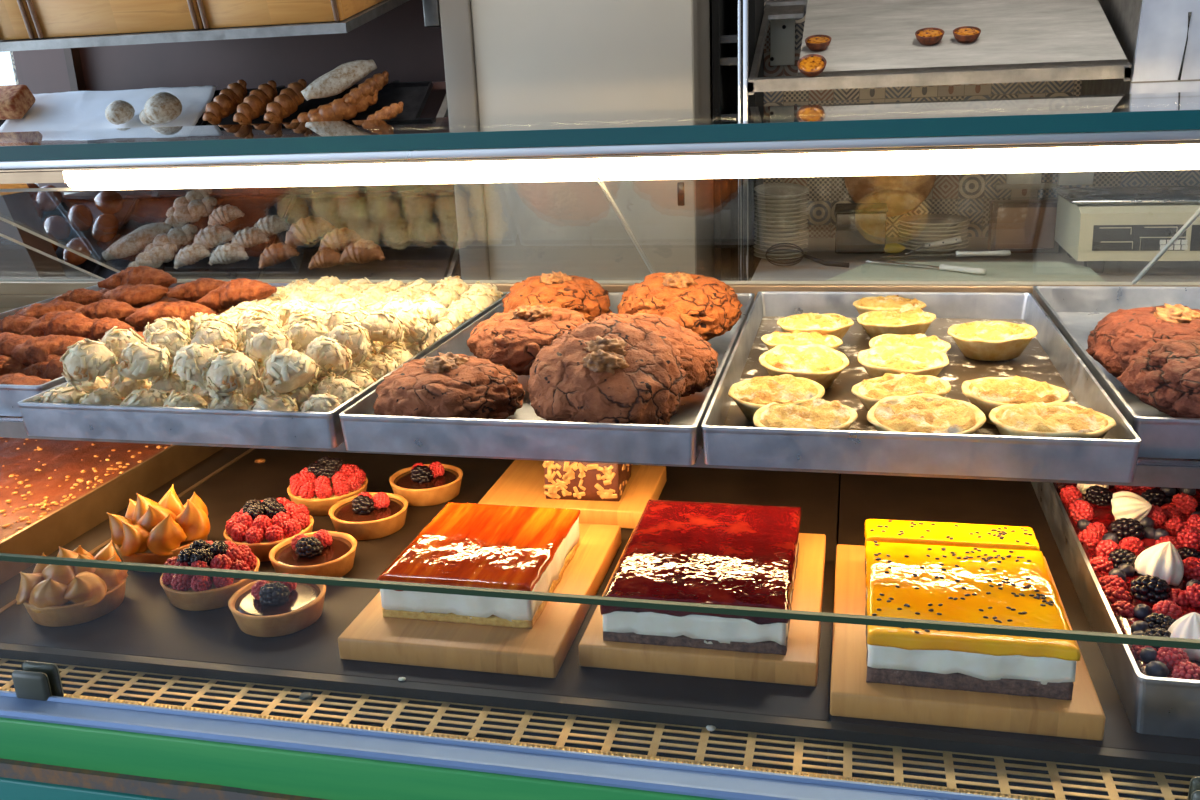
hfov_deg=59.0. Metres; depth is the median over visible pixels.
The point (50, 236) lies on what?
bun
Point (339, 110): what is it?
pastry
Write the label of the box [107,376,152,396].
cookie
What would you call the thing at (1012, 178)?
wall socket
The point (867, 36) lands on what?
baking tray
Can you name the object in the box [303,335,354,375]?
cookie
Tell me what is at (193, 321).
cookie
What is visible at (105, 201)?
bun
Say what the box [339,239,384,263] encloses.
croissant
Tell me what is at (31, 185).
bun
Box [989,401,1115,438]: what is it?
pie
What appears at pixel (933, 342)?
pie
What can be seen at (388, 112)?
pastry
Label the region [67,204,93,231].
bun
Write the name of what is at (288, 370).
cookie
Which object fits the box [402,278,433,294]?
cookie
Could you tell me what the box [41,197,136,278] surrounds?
baking tray
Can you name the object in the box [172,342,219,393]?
cookie
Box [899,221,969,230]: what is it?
plate
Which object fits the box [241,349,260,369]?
cookie
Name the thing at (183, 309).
pastry
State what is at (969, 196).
wall
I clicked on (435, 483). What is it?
tart
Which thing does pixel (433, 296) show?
cookie
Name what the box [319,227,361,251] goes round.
croissant
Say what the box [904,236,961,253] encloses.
kitchen knife
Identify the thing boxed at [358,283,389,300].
cookie
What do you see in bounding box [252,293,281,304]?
cookie
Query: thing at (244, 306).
cookie
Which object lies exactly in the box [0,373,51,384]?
pastry
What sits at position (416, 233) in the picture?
baking tray
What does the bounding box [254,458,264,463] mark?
crumb
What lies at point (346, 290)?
cookie
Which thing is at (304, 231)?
croissant
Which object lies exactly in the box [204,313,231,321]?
cookie
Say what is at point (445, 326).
cookie
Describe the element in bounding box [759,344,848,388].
pie
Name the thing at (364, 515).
tart
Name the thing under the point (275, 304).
cookie
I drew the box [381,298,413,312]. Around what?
cookie
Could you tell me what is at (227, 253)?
croissant
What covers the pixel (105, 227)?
bun
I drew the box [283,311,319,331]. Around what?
cookie
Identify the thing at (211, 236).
croissant
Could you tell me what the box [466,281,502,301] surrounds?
cookie
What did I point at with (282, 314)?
cookie
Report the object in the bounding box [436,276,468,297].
cookie
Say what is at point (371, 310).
cookie
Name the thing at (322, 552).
tart
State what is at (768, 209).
plate
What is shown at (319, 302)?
cookie
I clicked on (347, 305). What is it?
cookie
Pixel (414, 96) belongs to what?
baking tray
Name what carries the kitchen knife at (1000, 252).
on the countertop
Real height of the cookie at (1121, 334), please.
0.089 m
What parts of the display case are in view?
pane, pane, rail, ribbed trim, shelf trim, sill, glass, pane, pane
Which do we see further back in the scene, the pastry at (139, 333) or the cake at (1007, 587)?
the pastry at (139, 333)
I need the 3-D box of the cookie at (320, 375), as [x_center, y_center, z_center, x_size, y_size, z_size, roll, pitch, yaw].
[-0.346,-0.025,1.294,0.057,0.048,0.054,6,19,26]
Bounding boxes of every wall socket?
[1006,172,1041,183]
[1058,171,1093,184]
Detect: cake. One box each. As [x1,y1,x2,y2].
[0,416,170,541]
[377,502,580,628]
[542,461,630,501]
[600,500,801,654]
[865,519,1039,574]
[865,541,1080,699]
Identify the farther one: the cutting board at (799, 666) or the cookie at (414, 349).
the cookie at (414, 349)
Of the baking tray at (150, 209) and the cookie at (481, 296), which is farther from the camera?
the baking tray at (150, 209)
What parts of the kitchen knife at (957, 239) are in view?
knife blade, knife handle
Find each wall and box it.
[0,0,461,278]
[10,0,1199,237]
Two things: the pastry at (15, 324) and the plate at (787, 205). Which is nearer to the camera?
the pastry at (15, 324)
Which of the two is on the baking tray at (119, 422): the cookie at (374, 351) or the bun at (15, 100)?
the cookie at (374, 351)
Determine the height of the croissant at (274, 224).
0.067 m
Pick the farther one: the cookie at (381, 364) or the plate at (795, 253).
the plate at (795, 253)
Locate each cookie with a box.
[39,385,89,403]
[60,339,117,386]
[66,376,109,392]
[79,387,125,404]
[98,326,143,363]
[104,366,118,380]
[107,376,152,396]
[117,341,171,381]
[120,388,169,406]
[143,317,192,339]
[145,326,191,364]
[151,371,187,394]
[163,390,207,407]
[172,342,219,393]
[185,312,213,337]
[186,384,234,403]
[190,326,235,351]
[195,318,238,349]
[202,348,259,400]
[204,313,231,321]
[208,391,252,409]
[219,309,241,321]
[229,300,260,312]
[235,305,276,324]
[235,309,281,332]
[235,377,267,403]
[237,316,283,345]
[237,341,245,351]
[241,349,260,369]
[243,329,292,367]
[248,392,298,410]
[251,305,275,313]
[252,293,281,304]
[257,364,265,377]
[261,348,320,394]
[266,300,287,310]
[267,382,314,410]
[275,298,314,326]
[276,286,292,297]
[280,290,313,301]
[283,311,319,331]
[284,317,330,352]
[286,278,312,291]
[289,304,327,319]
[300,393,341,411]
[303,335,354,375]
[304,284,328,297]
[308,299,332,308]
[311,291,346,305]
[312,368,335,387]
[313,276,340,289]
[313,375,362,403]
[320,309,358,330]
[325,321,372,363]
[328,283,360,298]
[328,298,362,311]
[340,365,376,389]
[343,277,371,288]
[348,308,376,341]
[356,344,378,363]
[356,352,397,379]
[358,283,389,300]
[359,310,404,344]
[363,301,384,311]
[363,307,378,313]
[373,352,524,419]
[374,341,384,350]
[376,342,412,365]
[377,279,404,291]
[380,290,412,302]
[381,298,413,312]
[393,305,432,344]
[394,286,421,299]
[394,337,428,355]
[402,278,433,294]
[412,291,445,307]
[413,298,448,324]
[427,324,442,345]
[428,283,459,307]
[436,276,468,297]
[436,318,454,335]
[446,308,463,327]
[448,297,483,321]
[460,288,494,308]
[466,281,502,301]
[467,305,588,375]
[502,271,611,321]
[527,318,686,424]
[592,313,718,396]
[617,271,742,340]
[1086,303,1199,377]
[1116,339,1199,417]
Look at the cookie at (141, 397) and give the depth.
1.21 m
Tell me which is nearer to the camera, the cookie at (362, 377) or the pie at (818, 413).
the pie at (818, 413)
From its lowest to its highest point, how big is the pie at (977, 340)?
0.043 m
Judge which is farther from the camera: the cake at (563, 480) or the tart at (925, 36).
the tart at (925, 36)
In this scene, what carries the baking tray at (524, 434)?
on the display case
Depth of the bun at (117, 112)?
3.02 m
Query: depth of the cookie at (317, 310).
1.40 m
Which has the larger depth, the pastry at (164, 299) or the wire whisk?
the wire whisk
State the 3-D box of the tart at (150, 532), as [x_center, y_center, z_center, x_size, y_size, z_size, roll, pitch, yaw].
[-0.517,0.147,1.250,0.109,0.080,0.110,-11,19,-25]
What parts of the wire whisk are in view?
handle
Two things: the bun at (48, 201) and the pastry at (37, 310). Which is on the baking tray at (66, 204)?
the bun at (48, 201)
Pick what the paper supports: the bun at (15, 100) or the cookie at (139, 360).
the bun at (15, 100)
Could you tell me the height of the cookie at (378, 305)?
0.047 m
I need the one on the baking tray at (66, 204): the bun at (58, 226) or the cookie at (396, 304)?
the bun at (58, 226)
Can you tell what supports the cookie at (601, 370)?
on the baking tray at (524, 434)
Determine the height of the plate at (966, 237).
0.016 m
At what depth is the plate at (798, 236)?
2.96 m
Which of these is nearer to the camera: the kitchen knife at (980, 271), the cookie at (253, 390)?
the cookie at (253, 390)
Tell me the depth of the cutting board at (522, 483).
1.33 m
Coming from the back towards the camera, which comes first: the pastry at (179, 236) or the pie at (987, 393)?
the pastry at (179, 236)
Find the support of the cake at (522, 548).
on the cutting board at (539, 651)
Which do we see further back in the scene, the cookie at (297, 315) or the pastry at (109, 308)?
the pastry at (109, 308)
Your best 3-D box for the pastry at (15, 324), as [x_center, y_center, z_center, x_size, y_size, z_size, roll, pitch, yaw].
[-0.891,-0.108,1.615,0.121,0.045,0.049,3,18,18]
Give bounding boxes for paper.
[0,86,216,131]
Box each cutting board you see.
[338,523,620,677]
[478,460,666,528]
[579,524,825,686]
[825,262,1104,281]
[830,544,1105,740]
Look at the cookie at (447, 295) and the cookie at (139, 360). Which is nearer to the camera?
the cookie at (139, 360)
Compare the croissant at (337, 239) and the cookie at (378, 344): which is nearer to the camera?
the cookie at (378, 344)
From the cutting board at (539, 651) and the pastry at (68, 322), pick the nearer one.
the cutting board at (539, 651)
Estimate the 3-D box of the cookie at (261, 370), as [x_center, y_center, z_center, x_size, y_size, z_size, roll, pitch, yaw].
[-0.395,-0.028,1.302,0.056,0.048,0.060,-15,21,-36]
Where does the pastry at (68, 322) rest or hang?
on the pastry
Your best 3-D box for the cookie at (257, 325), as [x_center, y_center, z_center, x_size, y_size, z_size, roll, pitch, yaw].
[-0.417,-0.078,1.315,0.054,0.051,0.060,3,18,18]
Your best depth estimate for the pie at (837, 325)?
1.43 m
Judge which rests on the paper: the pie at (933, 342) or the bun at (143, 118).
the bun at (143, 118)
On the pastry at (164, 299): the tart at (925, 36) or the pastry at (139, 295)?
the pastry at (139, 295)
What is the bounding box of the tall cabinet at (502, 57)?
[439,0,713,279]
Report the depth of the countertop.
2.83 m
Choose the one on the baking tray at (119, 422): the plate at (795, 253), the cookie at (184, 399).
the cookie at (184, 399)
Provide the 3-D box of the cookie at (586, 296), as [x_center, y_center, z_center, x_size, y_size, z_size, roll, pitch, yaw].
[-0.064,-0.147,1.570,0.163,0.086,0.164,-13,20,-30]
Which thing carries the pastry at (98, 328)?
on the pastry at (139, 333)
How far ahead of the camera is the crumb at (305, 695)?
0.97 m
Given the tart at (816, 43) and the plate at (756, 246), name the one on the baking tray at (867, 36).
the tart at (816, 43)
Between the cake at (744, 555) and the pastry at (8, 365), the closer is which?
the cake at (744, 555)
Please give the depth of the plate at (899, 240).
2.98 m
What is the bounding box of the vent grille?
[0,658,1194,799]
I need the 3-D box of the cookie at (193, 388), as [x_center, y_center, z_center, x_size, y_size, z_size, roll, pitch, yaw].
[-0.465,-0.011,1.265,0.059,0.047,0.059,0,17,7]
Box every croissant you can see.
[173,244,211,268]
[192,224,233,248]
[208,204,244,225]
[208,243,248,265]
[231,227,269,248]
[254,215,289,235]
[258,242,298,269]
[285,215,335,247]
[308,249,344,269]
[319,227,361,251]
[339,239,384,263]
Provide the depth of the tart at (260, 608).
1.08 m
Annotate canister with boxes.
[835,203,887,252]
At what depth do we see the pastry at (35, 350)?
1.44 m
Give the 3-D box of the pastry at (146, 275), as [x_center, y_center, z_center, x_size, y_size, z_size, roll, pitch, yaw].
[-0.805,-0.210,1.867,0.155,0.055,0.065,4,18,20]
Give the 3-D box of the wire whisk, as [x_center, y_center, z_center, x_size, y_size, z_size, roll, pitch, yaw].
[0.555,-0.388,2.839,0.223,0.063,0.043,2,18,15]
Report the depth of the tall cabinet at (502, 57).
2.76 m
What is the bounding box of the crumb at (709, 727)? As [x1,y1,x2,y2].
[706,725,715,730]
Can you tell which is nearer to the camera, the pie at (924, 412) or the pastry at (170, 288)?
the pie at (924, 412)
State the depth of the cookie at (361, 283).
1.74 m
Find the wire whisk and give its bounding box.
[765,243,849,267]
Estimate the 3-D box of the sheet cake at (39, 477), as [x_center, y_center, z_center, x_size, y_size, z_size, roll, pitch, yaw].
[-0.821,0.113,1.464,0.384,0.034,0.611,2,18,13]
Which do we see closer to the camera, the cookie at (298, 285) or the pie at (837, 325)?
the pie at (837, 325)
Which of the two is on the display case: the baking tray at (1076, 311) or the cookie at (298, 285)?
the baking tray at (1076, 311)
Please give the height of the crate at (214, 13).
0.281 m
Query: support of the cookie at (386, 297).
on the baking tray at (119, 422)
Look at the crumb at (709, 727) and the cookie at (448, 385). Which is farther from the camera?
the cookie at (448, 385)
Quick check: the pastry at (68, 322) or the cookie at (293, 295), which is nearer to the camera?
the pastry at (68, 322)
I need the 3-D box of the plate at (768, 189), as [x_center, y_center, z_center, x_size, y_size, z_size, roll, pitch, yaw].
[0.505,-0.584,2.958,0.152,0.028,0.151,-5,17,-8]
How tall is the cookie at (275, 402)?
0.046 m
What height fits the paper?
0.143 m
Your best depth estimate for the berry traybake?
1.04 m
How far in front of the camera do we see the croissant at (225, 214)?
3.19 m
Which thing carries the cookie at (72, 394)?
on the baking tray at (119, 422)
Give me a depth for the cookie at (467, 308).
1.60 m
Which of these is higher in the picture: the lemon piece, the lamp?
the lamp
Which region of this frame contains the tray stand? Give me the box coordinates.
[738,0,1131,280]
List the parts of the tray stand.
chrome post, chrome post, wall plate, cross plate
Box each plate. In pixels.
[753,244,807,252]
[754,183,808,195]
[754,192,808,199]
[754,195,808,203]
[754,203,808,211]
[754,207,808,215]
[754,216,808,223]
[754,220,808,227]
[754,224,808,232]
[754,228,808,236]
[754,232,808,240]
[754,236,808,244]
[754,240,807,248]
[754,248,807,256]
[754,252,807,260]
[755,199,809,207]
[755,211,809,219]
[897,225,968,234]
[898,214,968,226]
[898,229,968,238]
[898,232,967,241]
[898,236,968,245]
[898,239,968,249]
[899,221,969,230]
[899,243,968,253]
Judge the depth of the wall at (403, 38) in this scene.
3.41 m
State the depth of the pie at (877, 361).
1.24 m
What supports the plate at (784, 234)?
on the plate at (798, 236)
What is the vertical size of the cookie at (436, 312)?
0.049 m
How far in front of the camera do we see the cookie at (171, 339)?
1.25 m
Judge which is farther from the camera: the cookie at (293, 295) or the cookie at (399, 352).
the cookie at (293, 295)
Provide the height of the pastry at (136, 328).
0.046 m
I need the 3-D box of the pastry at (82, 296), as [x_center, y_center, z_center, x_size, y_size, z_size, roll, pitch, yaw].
[-0.893,-0.173,1.822,0.107,0.039,0.045,0,17,8]
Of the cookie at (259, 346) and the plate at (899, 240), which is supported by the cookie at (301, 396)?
the cookie at (259, 346)
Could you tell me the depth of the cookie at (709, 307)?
1.46 m
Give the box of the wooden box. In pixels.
[987,199,1058,252]
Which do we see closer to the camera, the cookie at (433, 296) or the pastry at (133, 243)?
the cookie at (433, 296)
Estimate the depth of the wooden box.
2.91 m
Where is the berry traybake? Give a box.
[1053,457,1199,679]
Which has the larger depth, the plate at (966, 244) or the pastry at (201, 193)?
the pastry at (201, 193)
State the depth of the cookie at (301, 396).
1.21 m
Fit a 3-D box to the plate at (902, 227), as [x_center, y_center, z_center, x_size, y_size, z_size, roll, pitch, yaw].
[0.947,-0.487,3.021,0.194,0.016,0.194,-3,17,-3]
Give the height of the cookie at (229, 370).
0.057 m
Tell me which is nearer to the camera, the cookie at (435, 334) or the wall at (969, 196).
the cookie at (435, 334)
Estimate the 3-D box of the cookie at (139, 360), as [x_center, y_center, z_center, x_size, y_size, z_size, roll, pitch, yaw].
[-0.530,-0.044,1.236,0.060,0.053,0.058,10,21,34]
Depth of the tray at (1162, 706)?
0.89 m
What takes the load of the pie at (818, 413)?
on the baking tray at (729, 439)
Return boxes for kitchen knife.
[867,261,985,274]
[880,250,1010,256]
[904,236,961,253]
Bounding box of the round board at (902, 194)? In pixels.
[844,174,935,216]
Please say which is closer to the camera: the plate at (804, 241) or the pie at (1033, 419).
the pie at (1033, 419)
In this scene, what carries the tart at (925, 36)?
on the baking tray at (867, 36)
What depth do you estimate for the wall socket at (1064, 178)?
3.11 m
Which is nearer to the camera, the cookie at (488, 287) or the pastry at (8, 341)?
the pastry at (8, 341)
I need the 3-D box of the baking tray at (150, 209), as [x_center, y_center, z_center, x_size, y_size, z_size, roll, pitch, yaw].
[-1.233,-0.491,3.224,0.547,0.227,0.290,2,18,13]
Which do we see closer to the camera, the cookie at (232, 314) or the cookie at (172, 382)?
the cookie at (172, 382)
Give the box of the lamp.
[0,129,1199,187]
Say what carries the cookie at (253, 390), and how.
on the baking tray at (119, 422)
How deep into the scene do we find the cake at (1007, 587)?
0.90 m
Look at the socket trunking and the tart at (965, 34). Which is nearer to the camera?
the tart at (965, 34)
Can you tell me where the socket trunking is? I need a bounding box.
[995,183,1056,189]
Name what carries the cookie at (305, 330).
on the cookie at (320, 375)
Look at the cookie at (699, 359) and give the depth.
1.24 m
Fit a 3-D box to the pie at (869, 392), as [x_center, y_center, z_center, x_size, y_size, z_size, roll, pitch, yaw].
[0.330,-0.004,1.165,0.103,0.043,0.105,-14,21,-32]
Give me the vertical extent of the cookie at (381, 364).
0.047 m
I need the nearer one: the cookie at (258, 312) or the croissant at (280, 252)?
the cookie at (258, 312)
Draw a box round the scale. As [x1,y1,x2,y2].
[1052,186,1199,272]
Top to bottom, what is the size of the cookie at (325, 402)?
0.046 m
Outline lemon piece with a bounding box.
[884,243,904,252]
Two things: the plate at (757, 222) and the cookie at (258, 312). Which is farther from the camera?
the plate at (757, 222)
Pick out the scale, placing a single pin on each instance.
(1095, 225)
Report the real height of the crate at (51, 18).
0.281 m
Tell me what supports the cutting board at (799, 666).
on the display case
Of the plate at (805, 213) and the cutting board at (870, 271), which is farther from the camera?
the plate at (805, 213)
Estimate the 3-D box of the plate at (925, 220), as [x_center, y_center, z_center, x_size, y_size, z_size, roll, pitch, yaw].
[0.946,-0.507,3.014,0.194,0.016,0.194,-11,19,-26]
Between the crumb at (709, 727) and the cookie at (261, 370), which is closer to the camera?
the crumb at (709, 727)
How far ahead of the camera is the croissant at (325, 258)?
3.01 m
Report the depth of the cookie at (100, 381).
1.29 m
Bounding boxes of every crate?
[0,0,38,39]
[26,0,203,37]
[197,0,383,28]
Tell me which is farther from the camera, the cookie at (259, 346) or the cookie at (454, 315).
the cookie at (454, 315)
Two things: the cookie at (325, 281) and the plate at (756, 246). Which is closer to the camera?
the cookie at (325, 281)
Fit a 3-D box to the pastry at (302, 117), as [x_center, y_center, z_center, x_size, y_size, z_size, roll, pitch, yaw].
[-0.773,-0.778,2.905,0.152,0.073,0.049,-8,18,-17]
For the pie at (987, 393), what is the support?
on the baking tray at (729, 439)
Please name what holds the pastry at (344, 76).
on the pastry at (339, 110)
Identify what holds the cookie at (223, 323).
on the cookie
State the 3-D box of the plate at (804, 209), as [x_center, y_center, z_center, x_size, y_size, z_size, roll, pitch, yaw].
[0.509,-0.529,2.976,0.153,0.012,0.153,2,18,13]
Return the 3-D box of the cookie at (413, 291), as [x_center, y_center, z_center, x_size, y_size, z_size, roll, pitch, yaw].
[-0.303,-0.160,1.686,0.055,0.044,0.060,5,19,22]
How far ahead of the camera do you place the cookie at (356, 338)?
1.26 m
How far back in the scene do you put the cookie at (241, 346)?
1.40 m
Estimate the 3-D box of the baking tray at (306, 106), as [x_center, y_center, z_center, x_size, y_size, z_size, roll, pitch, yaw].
[-0.936,-0.809,3.002,0.385,0.140,0.199,2,18,13]
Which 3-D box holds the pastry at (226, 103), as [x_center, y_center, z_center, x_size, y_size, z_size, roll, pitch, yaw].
[-1.060,-0.842,3.002,0.063,0.119,0.157,5,19,23]
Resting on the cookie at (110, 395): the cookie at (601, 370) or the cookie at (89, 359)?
the cookie at (89, 359)
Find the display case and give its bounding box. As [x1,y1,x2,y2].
[0,92,1199,799]
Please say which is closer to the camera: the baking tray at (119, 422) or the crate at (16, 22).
the baking tray at (119, 422)
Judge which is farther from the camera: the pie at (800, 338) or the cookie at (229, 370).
the pie at (800, 338)
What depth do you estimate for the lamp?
1.29 m
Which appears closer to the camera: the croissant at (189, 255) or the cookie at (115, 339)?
the cookie at (115, 339)
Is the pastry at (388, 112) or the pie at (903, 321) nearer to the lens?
the pie at (903, 321)
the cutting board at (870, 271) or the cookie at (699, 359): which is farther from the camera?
the cutting board at (870, 271)
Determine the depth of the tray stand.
2.62 m
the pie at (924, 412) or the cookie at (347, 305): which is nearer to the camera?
the pie at (924, 412)
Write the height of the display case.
1.424 m
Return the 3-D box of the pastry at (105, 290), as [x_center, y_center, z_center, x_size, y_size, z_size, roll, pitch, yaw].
[-0.868,-0.186,1.925,0.135,0.044,0.055,-2,17,3]
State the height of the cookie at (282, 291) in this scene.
0.043 m
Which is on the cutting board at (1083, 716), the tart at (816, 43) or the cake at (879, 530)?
the cake at (879, 530)
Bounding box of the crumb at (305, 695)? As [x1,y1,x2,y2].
[298,692,312,699]
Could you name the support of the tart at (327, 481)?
on the display case
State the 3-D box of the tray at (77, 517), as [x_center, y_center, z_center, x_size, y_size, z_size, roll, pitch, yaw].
[-0.821,0.111,1.464,0.403,0.047,0.630,2,18,13]
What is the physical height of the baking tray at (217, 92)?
0.140 m
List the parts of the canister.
box lid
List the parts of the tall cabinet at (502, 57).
frame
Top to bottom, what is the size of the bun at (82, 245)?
0.082 m
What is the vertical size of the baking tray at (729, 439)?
0.041 m
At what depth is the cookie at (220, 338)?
1.26 m
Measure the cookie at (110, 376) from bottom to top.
0.047 m
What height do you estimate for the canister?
0.128 m
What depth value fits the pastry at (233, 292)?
1.67 m
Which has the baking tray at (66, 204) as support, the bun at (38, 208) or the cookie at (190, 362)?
the bun at (38, 208)
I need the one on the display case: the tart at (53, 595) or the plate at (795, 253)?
the tart at (53, 595)
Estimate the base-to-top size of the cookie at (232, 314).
0.044 m
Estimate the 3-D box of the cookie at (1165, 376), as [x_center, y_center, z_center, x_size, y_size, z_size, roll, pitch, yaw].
[0.625,-0.016,1.070,0.178,0.088,0.174,-7,18,-13]
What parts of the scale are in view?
weighing plate, display panel, key panel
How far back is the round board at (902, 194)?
3.19 m
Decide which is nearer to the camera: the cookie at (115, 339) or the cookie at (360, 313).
the cookie at (115, 339)
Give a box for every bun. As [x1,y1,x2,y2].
[0,85,35,119]
[26,183,38,199]
[32,200,43,218]
[35,185,62,211]
[43,215,70,240]
[47,232,58,251]
[63,237,92,265]
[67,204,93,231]
[91,213,118,242]
[94,190,123,213]
[105,100,134,124]
[139,109,155,124]
[144,92,181,123]
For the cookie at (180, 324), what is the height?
0.047 m
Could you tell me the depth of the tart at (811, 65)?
2.62 m
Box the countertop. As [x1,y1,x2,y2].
[751,237,1199,283]
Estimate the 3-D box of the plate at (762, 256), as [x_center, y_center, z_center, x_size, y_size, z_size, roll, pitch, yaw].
[0.513,-0.410,3.013,0.153,0.012,0.153,2,18,13]
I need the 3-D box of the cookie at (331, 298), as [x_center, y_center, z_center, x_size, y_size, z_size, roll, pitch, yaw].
[-0.424,-0.148,1.658,0.060,0.047,0.062,-10,19,-24]
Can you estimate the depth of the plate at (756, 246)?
2.98 m
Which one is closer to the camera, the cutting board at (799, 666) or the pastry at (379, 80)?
the cutting board at (799, 666)
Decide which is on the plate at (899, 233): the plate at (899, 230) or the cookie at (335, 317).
the plate at (899, 230)
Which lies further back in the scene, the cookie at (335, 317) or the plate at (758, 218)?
the plate at (758, 218)
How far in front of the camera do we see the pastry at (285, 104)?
2.93 m
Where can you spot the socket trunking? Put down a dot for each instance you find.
(1041, 185)
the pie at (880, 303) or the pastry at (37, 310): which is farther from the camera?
the pastry at (37, 310)
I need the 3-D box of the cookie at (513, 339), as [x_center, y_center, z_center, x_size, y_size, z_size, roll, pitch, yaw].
[-0.085,-0.084,1.356,0.166,0.080,0.164,-1,17,6]
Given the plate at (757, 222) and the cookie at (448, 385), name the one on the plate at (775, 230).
the plate at (757, 222)
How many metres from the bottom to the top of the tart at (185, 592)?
0.058 m
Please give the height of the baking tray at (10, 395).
0.041 m
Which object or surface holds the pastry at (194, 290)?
on the pastry
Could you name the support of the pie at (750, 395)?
on the baking tray at (729, 439)
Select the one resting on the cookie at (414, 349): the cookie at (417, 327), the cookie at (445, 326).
the cookie at (417, 327)
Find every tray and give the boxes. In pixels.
[0,90,220,126]
[0,283,288,416]
[0,416,223,584]
[18,292,509,447]
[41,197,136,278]
[92,194,293,278]
[200,86,338,125]
[257,191,457,279]
[337,81,432,120]
[339,292,754,464]
[701,291,1140,482]
[797,0,1127,75]
[1031,482,1199,738]
[1033,286,1199,458]
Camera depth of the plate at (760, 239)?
2.98 m
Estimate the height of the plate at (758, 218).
0.012 m
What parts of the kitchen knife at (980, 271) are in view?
knife blade, knife handle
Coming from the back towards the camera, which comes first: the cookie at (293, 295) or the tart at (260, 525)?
the cookie at (293, 295)
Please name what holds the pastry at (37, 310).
on the pastry
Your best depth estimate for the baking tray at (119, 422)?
1.19 m
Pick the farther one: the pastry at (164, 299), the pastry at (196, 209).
the pastry at (196, 209)
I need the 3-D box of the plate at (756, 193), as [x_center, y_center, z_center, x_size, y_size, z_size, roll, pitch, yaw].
[0.506,-0.572,2.963,0.153,0.012,0.153,2,18,13]
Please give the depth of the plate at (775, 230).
2.95 m
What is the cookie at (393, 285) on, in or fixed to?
on the baking tray at (119, 422)
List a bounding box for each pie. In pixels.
[728,374,824,422]
[753,398,857,429]
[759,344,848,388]
[761,329,842,349]
[777,312,853,339]
[851,373,950,411]
[853,295,925,314]
[857,307,935,338]
[858,345,948,378]
[867,393,985,434]
[869,333,950,352]
[948,321,1036,360]
[961,375,1068,424]
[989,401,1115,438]
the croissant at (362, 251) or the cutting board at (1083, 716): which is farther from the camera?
the croissant at (362, 251)
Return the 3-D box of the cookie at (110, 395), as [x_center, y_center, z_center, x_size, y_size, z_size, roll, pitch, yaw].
[-0.582,0.007,1.245,0.055,0.047,0.062,-6,17,-10]
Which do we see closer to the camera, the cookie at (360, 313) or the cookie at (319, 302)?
the cookie at (360, 313)
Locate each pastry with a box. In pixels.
[0,315,36,334]
[0,332,34,356]
[0,354,25,375]
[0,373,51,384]
[11,334,85,366]
[14,300,83,318]
[19,354,63,379]
[20,310,92,337]
[49,288,103,304]
[74,299,136,322]
[86,317,133,340]
[97,266,176,289]
[98,288,109,293]
[99,283,168,307]
[102,222,171,260]
[125,300,216,327]
[128,243,177,267]
[134,296,181,307]
[134,326,144,331]
[134,330,146,341]
[144,224,197,251]
[164,287,195,302]
[165,197,216,227]
[166,188,212,216]
[166,278,225,300]
[196,278,276,309]
[203,80,246,124]
[233,80,276,123]
[264,79,306,122]
[291,102,331,122]
[301,59,376,100]
[310,89,377,121]
[345,71,388,104]
[367,102,403,119]
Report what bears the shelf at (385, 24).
attached to the wall at (403, 38)
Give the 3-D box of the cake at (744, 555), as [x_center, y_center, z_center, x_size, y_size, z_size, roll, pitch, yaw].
[0.110,0.169,1.070,0.172,0.044,0.246,2,18,13]
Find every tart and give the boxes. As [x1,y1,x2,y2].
[16,541,127,626]
[107,484,209,571]
[160,539,259,610]
[223,497,313,561]
[228,573,325,636]
[269,529,356,576]
[287,456,367,515]
[329,491,407,539]
[389,461,462,506]
[797,54,826,76]
[805,35,830,51]
[915,28,944,45]
[953,26,980,43]
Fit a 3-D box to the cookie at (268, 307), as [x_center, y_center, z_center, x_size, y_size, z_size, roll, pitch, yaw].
[-0.500,-0.115,1.576,0.062,0.050,0.062,1,17,10]
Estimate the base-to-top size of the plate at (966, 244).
0.016 m
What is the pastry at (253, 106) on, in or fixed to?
in the baking tray at (306, 106)
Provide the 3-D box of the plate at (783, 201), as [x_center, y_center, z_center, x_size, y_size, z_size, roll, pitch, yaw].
[0.507,-0.561,2.966,0.153,0.012,0.153,2,18,13]
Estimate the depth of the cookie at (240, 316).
1.42 m
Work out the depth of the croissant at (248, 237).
3.11 m
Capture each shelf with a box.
[0,0,408,51]
[0,420,1196,466]
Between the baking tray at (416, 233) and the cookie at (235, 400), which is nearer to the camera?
the cookie at (235, 400)
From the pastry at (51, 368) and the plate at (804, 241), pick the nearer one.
the pastry at (51, 368)
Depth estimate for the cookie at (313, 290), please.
1.70 m
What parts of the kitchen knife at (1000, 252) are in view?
knife blade, knife handle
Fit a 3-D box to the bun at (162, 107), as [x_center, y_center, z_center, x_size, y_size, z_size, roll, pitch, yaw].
[-1.241,-0.829,3.012,0.099,0.086,0.099,-15,21,-36]
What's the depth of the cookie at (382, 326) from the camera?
1.32 m
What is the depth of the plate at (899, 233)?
2.97 m

